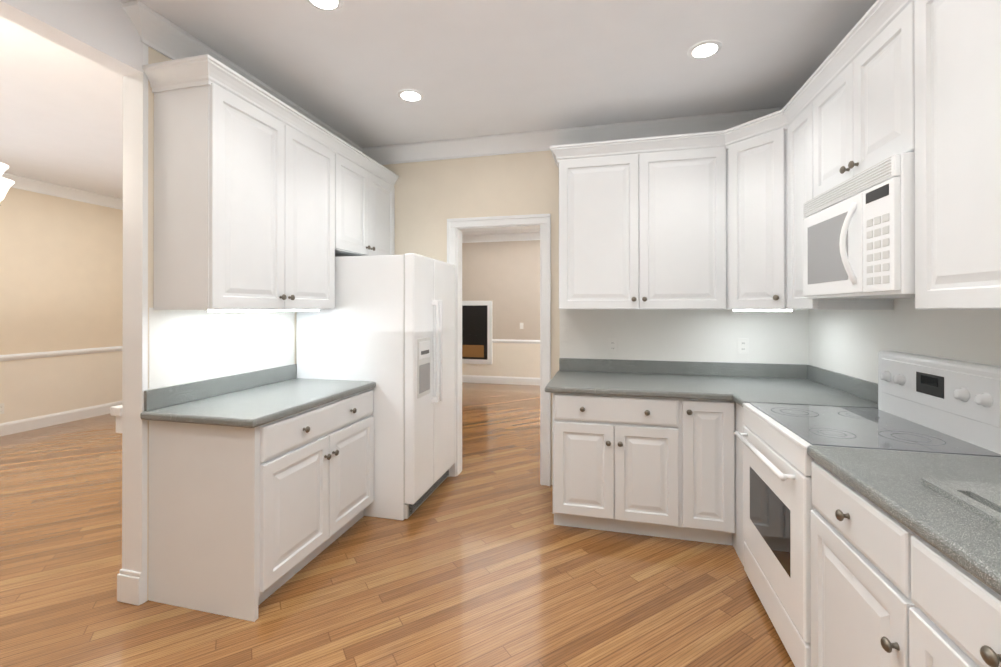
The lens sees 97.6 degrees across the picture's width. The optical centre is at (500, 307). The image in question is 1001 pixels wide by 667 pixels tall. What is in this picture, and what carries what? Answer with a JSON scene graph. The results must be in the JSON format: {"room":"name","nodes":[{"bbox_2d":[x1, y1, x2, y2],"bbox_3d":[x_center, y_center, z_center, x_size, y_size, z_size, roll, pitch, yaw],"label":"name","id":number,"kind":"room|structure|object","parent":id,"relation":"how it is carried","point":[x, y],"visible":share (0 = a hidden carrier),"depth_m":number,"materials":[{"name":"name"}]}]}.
{"room":"kitchen","nodes":[
{"label":"kitchen","id":0,"kind":"room"},
{"bbox_2d":[0,187,122,354],"bbox_3d":[-5.767,-0.036,4.078,0.120,2.900,11.100,0,0,14],"label":"wall","id":1,"kind":"structure","parent":0,"point":[61,273],"depth_m":5.35,"materials":[{"name":"beige paint"}]},
{"bbox_2d":[0,351,121,422],"bbox_3d":[-6.029,0.980,2.750,0.002,0.860,8.100,0,0,14],"label":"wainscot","id":2,"kind":"structure","parent":1,"relation":"attached to","point":[31,388],"depth_m":5.34,"materials":[{"name":"paint"}]},
{"bbox_2d":[0,403,3,413],"bbox_3d":[-5.516,1.116,4.827,0.007,0.115,0.070,0,0,14],"label":"outlet","id":3,"kind":"object","parent":2,"relation":"attached to","point":[2,408],"visible":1,"depth_m":4.85,"materials":[{"name":"plastic"}]},
{"bbox_2d":[0,346,121,360],"bbox_3d":[-6.019,0.550,2.748,0.022,0.070,8.100,0,0,14],"label":"trim","id":4,"kind":"structure","parent":1,"relation":"attached to","point":[21,356],"depth_m":5.33,"materials":[{"name":"white wood"}]},
{"bbox_2d":[0,401,121,435],"bbox_3d":[-6.022,1.340,2.747,0.016,0.140,8.100,0,0,14],"label":"baseboard","id":5,"kind":"structure","parent":1,"relation":"attached to","point":[18,426],"depth_m":5.29,"materials":[{"name":"white wood"}]},
{"bbox_2d":[1,173,122,209],"bbox_3d":[-5.985,-1.424,2.745,0.092,0.128,8.100,0,0,14],"label":"crown molding","id":6,"kind":"structure","parent":1,"relation":"attached to","point":[36,186],"depth_m":5.30,"materials":[{"name":"white wood"}]},
{"bbox_2d":[0,16,122,198],"bbox_3d":[-4.047,-1.531,2.256,4.390,0.080,8.370,0,0,14],"label":"ceiling","id":7,"kind":"structure","parent":0,"point":[61,115],"depth_m":3.39,"materials":[{"name":"white paint"}]},
{"bbox_2d":[0,163,14,205],"bbox_3d":[-2.718,-0.959,2.018,0.744,1.065,0.730,0,0,14],"label":"dining chandelier","id":8,"kind":"object","parent":7,"relation":"hanging from","point":[6,184],"visible":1,"depth_m":2.30,"materials":[{"name":"silver metal"}]},
{"bbox_2d":[0,0,142,75],"bbox_3d":[-2.289,-1.312,-0.049,0.120,0.370,4.430,0,0,14],"label":"header beam","id":9,"kind":"structure","parent":0,"point":[104,33],"depth_m":1.88,"materials":[{"name":"white paint"}]},
{"bbox_2d":[147,46,296,600],"bbox_3d":[-1.309,-0.036,3.952,0.120,2.900,3.765,0,0,14],"label":"wall","id":10,"kind":"structure","parent":0,"point":[154,56],"depth_m":2.12,"materials":[{"name":"beige paint"}]},
{"bbox_2d":[149,308,294,389],"bbox_3d":[-1.577,0.255,2.604,0.002,0.510,1.010,0,0,14],"label":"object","id":11,"kind":"object","parent":10,"relation":"attached to","point":[182,343],"visible":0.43,"depth_m":2.45,"materials":[{"name":"white paint"}]},
{"bbox_2d":[122,0,361,151],"bbox_3d":[-1.466,-1.323,2.884,0.098,0.128,1.842,0,0,14],"label":"crown molding","id":12,"kind":"structure","parent":10,"relation":"attached to","point":[157,32],"depth_m":2.19,"materials":[{"name":"white wood"}]},
{"bbox_2d":[150,58,337,311],"bbox_3d":[-1.407,-0.571,2.560,0.348,1.162,0.960,0,0,14],"label":"upper cabinet","id":13,"kind":"object","parent":10,"relation":"attached to","point":[264,201],"depth_m":2.19,"materials":[{"name":"white wood"}]},
{"bbox_2d":[338,138,397,256],"bbox_3d":[-1.191,-0.776,3.443,0.348,0.747,0.858,0,0,14],"label":"upper cabinet","id":14,"kind":"object","parent":10,"relation":"attached to","point":[366,190],"depth_m":3.34,"materials":[{"name":"white wood"}]},
{"bbox_2d":[0,382,794,666],"bbox_3d":[-1.872,1.441,3.121,8.200,0.060,11.100,0,0,14],"label":"floor","id":15,"kind":"structure","parent":0,"point":[481,559],"depth_m":2.21,"materials":[{"name":"brown wood"}]},
{"bbox_2d":[110,44,147,605],"bbox_3d":[-1.781,-0.041,2.172,0.190,2.900,0.159,0,0,14],"label":"post","id":16,"kind":"object","parent":15,"relation":"on","point":[131,426],"visible":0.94,"depth_m":2.10,"materials":[{"name":"white wood"}]},
{"bbox_2d":[148,388,373,621],"bbox_3d":[-1.255,0.973,2.524,0.660,0.874,1.013,0,0,14],"label":"base cabinet","id":17,"kind":"object","parent":15,"relation":"on","point":[244,523],"visible":1,"depth_m":2.07,"materials":[{"name":"white wood"}]},
{"bbox_2d":[140,364,375,427],"bbox_3d":[-1.271,0.465,2.509,0.635,0.140,1.052,0,0,14],"label":"countertop","id":18,"kind":"structure","parent":17,"relation":"on","point":[253,399],"depth_m":2.33,"materials":[{"name":"grey stone"}]},
{"bbox_2d":[296,253,454,519],"bbox_3d":[-0.888,0.525,3.381,0.950,1.775,0.816,0,0,14],"label":"refrigerator","id":19,"kind":"object","parent":15,"relation":"on","point":[387,324],"visible":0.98,"depth_m":2.98,"materials":[{"name":"plastic"}]},
{"bbox_2d":[553,393,735,544],"bbox_3d":[0.923,0.974,2.977,1.060,0.874,0.750,0,0,14],"label":"base cabinet","id":20,"kind":"object","parent":15,"relation":"on","point":[657,467],"visible":1,"depth_m":2.64,"materials":[{"name":"white wood"}]},
{"bbox_2d":[545,358,854,399],"bbox_3d":[1.216,0.466,2.907,1.753,0.140,0.748,0,0,14],"label":"countertop","id":21,"kind":"structure","parent":20,"relation":"on","point":[639,378],"depth_m":3.08,"materials":[{"name":"grey stone"}]},
{"bbox_2d":[732,402,744,565],"bbox_3d":[1.731,0.973,2.683,0.648,0.874,0.936,0,0,14],"label":"base cabinet","id":22,"kind":"object","parent":15,"relation":"on","point":[738,541],"visible":0.11,"depth_m":2.46,"materials":[{"name":"white wood"}]},
{"bbox_2d":[725,374,877,408],"bbox_3d":[1.615,0.464,2.328,0.703,0.140,0.188,0,0,14],"label":"countertop","id":23,"kind":"structure","parent":22,"relation":"on","point":[792,389],"depth_m":2.53,"materials":[{"name":"grey stone"}]},
{"bbox_2d":[734,350,1000,666],"bbox_3d":[1.486,0.808,1.869,0.735,1.200,0.756,0,0,14],"label":"range","id":24,"kind":"object","parent":15,"relation":"on","point":[931,404],"visible":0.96,"depth_m":1.77,"materials":[{"name":"metal"}]},
{"bbox_2d":[810,461,1000,666],"bbox_3d":[1.050,0.966,0.012,0.700,0.874,3.050,0,0,14],"label":"base cabinet","id":25,"kind":"object","parent":15,"relation":"on","point":[887,590],"visible":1,"depth_m":1.15,"materials":[{"name":"white wood"}]},
{"bbox_2d":[807,445,1000,595],"bbox_3d":[1.058,0.538,-0.014,0.673,0.300,3.098,0,0,14],"label":"countertop","id":26,"kind":"structure","parent":25,"relation":"on","point":[888,482],"depth_m":1.17,"materials":[{"name":"grey stone"}]},
{"bbox_2d":[921,478,1000,527],"bbox_3d":[1.351,0.482,1.022,0.440,0.016,0.300,0,0,14],"label":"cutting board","id":27,"kind":"object","parent":26,"relation":"on","point":[982,500],"visible":1,"depth_m":1.12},
{"bbox_2d":[118,0,876,235],"bbox_3d":[-1.872,-1.429,3.129,8.200,0.080,11.100,0,0,14],"label":"ceiling","id":28,"kind":"structure","parent":0,"point":[350,69],"depth_m":2.42,"materials":[{"name":"white paint"}]},
{"bbox_2d":[306,0,342,11],"bbox_3d":[-0.797,-1.388,1.970,0.170,0.005,0.170,0,0,14],"label":"recessed light","id":29,"kind":"object","parent":28,"relation":"in","point":[329,5],"visible":1,"depth_m":2.00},
{"bbox_2d":[397,89,423,101],"bbox_3d":[-0.588,-1.386,2.866,0.170,0.005,0.170,0,0,14],"label":"recessed light","id":30,"kind":"object","parent":28,"relation":"in","point":[409,95],"visible":1,"depth_m":2.85,"materials":[{"name":"white glass"}]},
{"bbox_2d":[688,40,721,58],"bbox_3d":[1.100,-1.387,2.360,0.170,0.005,0.170,0,0,14],"label":"recessed light","id":31,"kind":"object","parent":28,"relation":"in","point":[705,49],"visible":1,"depth_m":2.35,"materials":[{"name":"white glass"}]},
{"bbox_2d":[462,240,539,339],"bbox_3d":[-0.574,0.025,8.428,8.200,2.800,0.120,0,0,14],"label":"wall","id":32,"kind":"structure","parent":0,"point":[504,277],"depth_m":8.20,"materials":[{"name":"beige paint"}]},
{"bbox_2d":[462,301,491,363],"bbox_3d":[-0.652,0.465,8.364,1.020,1.200,0.035,0,0,14],"label":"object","id":33,"kind":"object","parent":32,"relation":"attached to","point":[476,332],"visible":0.56,"depth_m":8.30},
{"bbox_2d":[462,232,539,242],"bbox_3d":[-0.609,-1.309,8.331,7.880,0.128,0.092,0,0,14],"label":"crown molding","id":34,"kind":"structure","parent":32,"relation":"attached to","point":[501,237],"depth_m":8.18,"materials":[{"name":"white wood"}]},
{"bbox_2d":[462,343,539,377],"bbox_3d":[-0.599,1.025,8.369,7.880,0.800,0.002,0,0,14],"label":"wainscot","id":35,"kind":"structure","parent":32,"relation":"attached to","point":[515,359],"depth_m":8.17,"materials":[{"name":"paint"}]},
{"bbox_2d":[462,375,539,385],"bbox_3d":[-0.600,1.355,8.361,7.880,0.140,0.016,0,0,14],"label":"baseboard","id":36,"kind":"structure","parent":32,"relation":"attached to","point":[465,378],"depth_m":8.21,"materials":[{"name":"white wood"}]},
{"bbox_2d":[492,339,539,343],"bbox_3d":[1.021,0.624,7.963,4.540,0.070,0.022,0,0,14],"label":"trim","id":37,"kind":"structure","parent":32,"relation":"attached to","point":[493,340],"depth_m":8.14,"materials":[{"name":"white wood"}]},
{"bbox_2d":[383,150,808,484],"bbox_3d":[0.464,0.013,3.542,3.520,2.800,0.120,0,0,14],"label":"wall","id":38,"kind":"structure","parent":0,"point":[431,197],"depth_m":3.48,"materials":[{"name":"beige paint"}]},
{"bbox_2d":[447,214,550,485],"bbox_3d":[-0.008,0.333,3.654,0.870,2.160,0.175,0,0,14],"label":"door frame","id":39,"kind":"structure","parent":38,"relation":"attached to","point":[456,227],"depth_m":3.53,"materials":[{"name":"white wood"}]},
{"bbox_2d":[560,327,567,340],"bbox_3d":[0.501,0.207,3.463,0.070,0.115,0.009,0,0,14],"label":"outlet","id":40,"kind":"object","parent":38,"relation":"attached to","point":[563,333],"visible":1,"depth_m":3.46,"materials":[{"name":"white plastic"}]},
{"bbox_2d":[362,107,782,164],"bbox_3d":[0.387,-1.322,3.455,3.414,0.128,0.092,0,0,14],"label":"crown molding","id":41,"kind":"structure","parent":38,"relation":"attached to","point":[534,141],"depth_m":3.44,"materials":[{"name":"white wood"}]},
{"bbox_2d":[608,338,617,352],"bbox_3d":[0.866,0.292,3.375,0.070,0.115,0.007,0,0,14],"label":"electrical outlet","id":42,"kind":"object","parent":38,"relation":"attached to","point":[612,345],"visible":1,"depth_m":3.37,"materials":[{"name":"plastic"}]},
{"bbox_2d":[558,130,725,308],"bbox_3d":[0.991,-0.570,3.171,1.100,1.162,0.348,0,0,14],"label":"upper cabinet","id":43,"kind":"object","parent":38,"relation":"attached to","point":[709,220],"depth_m":2.99,"materials":[{"name":"white wood"}]},
{"bbox_2d":[738,338,747,353],"bbox_3d":[1.750,0.277,3.159,0.070,0.115,0.007,0,0,14],"label":"electrical outlet","id":44,"kind":"object","parent":38,"relation":"attached to","point":[742,345],"visible":1,"depth_m":3.16,"materials":[{"name":"plastic"}]},
{"bbox_2d":[809,298,1000,383],"bbox_3d":[2.004,0.009,2.176,0.120,2.800,11.100,0,0,14],"label":"wall","id":45,"kind":"structure","parent":0,"point":[852,343],"depth_m":2.13,"materials":[{"name":"beige paint"}]},
{"bbox_2d":[726,108,785,311],"bbox_3d":[1.789,-0.570,2.841,0.608,1.162,0.610,0,0,14],"label":"upper cabinet","id":46,"kind":"object","parent":45,"relation":"attached to","point":[756,148],"depth_m":2.70,"materials":[{"name":"white wood"}]},
{"bbox_2d":[786,80,893,311],"bbox_3d":[1.804,-0.572,2.356,0.348,1.162,0.326,0,0,14],"label":"upper cabinet","id":47,"kind":"object","parent":45,"relation":"attached to","point":[798,110],"depth_m":2.40,"materials":[{"name":"white wood"}]},
{"bbox_2d":[810,0,909,199],"bbox_3d":[1.675,-0.848,1.830,0.348,0.612,0.758,0,0,14],"label":"upper cabinet","id":48,"kind":"object","parent":45,"relation":"attached to","point":[860,98],"depth_m":1.80,"materials":[{"name":"white wood"}]},
{"bbox_2d":[803,152,914,298],"bbox_3d":[1.623,-0.292,1.841,0.456,0.490,0.746,0,0,14],"label":"over-the-range microwave","id":49,"kind":"object","parent":48,"relation":"attached to","point":[859,236],"visible":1,"depth_m":1.70,"materials":[{"name":"plastic"}]},
{"bbox_2d":[910,0,1000,309],"bbox_3d":[1.509,-0.575,1.150,0.348,1.162,0.640,0,0,14],"label":"upper cabinet","id":50,"kind":"object","parent":45,"relation":"attached to","point":[955,45],"depth_m":1.32,"materials":[{"name":"white wood"}]}
]}

